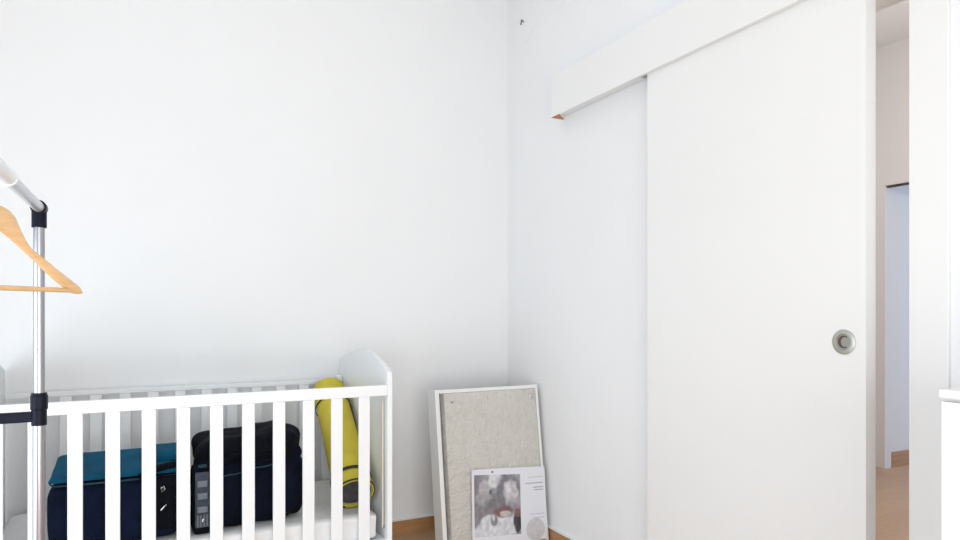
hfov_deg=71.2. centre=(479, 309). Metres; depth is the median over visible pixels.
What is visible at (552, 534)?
baseboard
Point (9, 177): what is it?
clothes rack
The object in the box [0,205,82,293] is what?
clothes hanger
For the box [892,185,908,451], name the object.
wall
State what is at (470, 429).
bulletin board
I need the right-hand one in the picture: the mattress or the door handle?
the door handle
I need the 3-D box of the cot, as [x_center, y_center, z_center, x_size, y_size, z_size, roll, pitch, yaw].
[-1.176,0.691,2.773,1.450,1.019,0.744,0,0,-27]
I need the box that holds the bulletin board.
[427,384,548,539]
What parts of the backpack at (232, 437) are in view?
grab handle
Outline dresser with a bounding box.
[939,388,959,539]
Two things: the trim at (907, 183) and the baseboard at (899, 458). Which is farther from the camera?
the baseboard at (899, 458)
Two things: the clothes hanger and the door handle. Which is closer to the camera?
the clothes hanger
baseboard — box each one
[392,516,434,535]
[548,528,569,539]
[892,449,908,467]
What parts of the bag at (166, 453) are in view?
lid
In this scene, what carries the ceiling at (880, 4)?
attached to the wall at (577, 183)
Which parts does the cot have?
panel, rail, rail, panel, mattress, guide rod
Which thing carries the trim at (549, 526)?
attached to the wall at (577, 183)
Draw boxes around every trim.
[392,514,433,521]
[548,525,575,539]
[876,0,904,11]
[887,182,908,187]
[909,0,949,539]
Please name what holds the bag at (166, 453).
on the mattress
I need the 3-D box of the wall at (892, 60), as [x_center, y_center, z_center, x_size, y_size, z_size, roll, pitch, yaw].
[4.035,-0.400,3.216,0.080,3.200,4.650,0,0,-27]
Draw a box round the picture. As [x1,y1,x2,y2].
[474,474,520,537]
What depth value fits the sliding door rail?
2.65 m
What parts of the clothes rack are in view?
hanging rail, hanging rail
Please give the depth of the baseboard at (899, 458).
5.15 m
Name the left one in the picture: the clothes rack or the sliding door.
the clothes rack
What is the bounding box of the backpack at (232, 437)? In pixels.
[190,420,301,534]
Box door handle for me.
[837,334,850,349]
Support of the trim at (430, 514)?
attached to the wall at (233, 191)
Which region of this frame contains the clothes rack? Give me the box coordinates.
[0,158,47,539]
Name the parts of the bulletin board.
panel, panel, panel, panel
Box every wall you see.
[0,0,507,527]
[508,0,959,539]
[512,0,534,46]
[876,37,908,468]
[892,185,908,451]
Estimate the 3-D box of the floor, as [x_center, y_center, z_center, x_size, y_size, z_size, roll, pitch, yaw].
[2.339,1.250,2.369,9.650,0.100,4.850,0,0,-27]
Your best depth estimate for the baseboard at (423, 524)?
3.61 m
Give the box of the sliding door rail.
[551,0,803,119]
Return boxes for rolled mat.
[313,377,374,507]
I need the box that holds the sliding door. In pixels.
[647,0,875,539]
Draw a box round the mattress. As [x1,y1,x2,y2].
[3,480,375,539]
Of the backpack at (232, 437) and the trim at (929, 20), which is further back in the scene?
the backpack at (232, 437)
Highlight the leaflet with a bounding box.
[471,466,546,539]
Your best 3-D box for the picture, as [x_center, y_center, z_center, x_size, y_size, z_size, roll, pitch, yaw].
[0.089,0.968,3.333,0.274,0.314,0.001,0,-8,-27]
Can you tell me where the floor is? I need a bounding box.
[392,465,908,539]
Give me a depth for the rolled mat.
2.95 m
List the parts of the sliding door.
flush pull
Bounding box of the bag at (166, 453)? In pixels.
[47,442,176,539]
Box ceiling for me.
[876,0,908,48]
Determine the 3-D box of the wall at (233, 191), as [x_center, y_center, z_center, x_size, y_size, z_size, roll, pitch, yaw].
[-1.451,-0.400,3.132,3.550,3.200,0.100,0,0,-27]
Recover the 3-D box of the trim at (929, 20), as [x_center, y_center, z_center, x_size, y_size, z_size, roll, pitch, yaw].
[1.198,0.090,1.790,0.010,2.220,0.100,0,0,-27]
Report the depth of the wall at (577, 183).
3.21 m
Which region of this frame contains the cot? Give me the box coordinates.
[0,349,391,539]
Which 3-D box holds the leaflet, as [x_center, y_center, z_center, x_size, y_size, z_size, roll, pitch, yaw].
[0.149,0.977,3.362,0.437,0.380,0.055,0,0,-26]

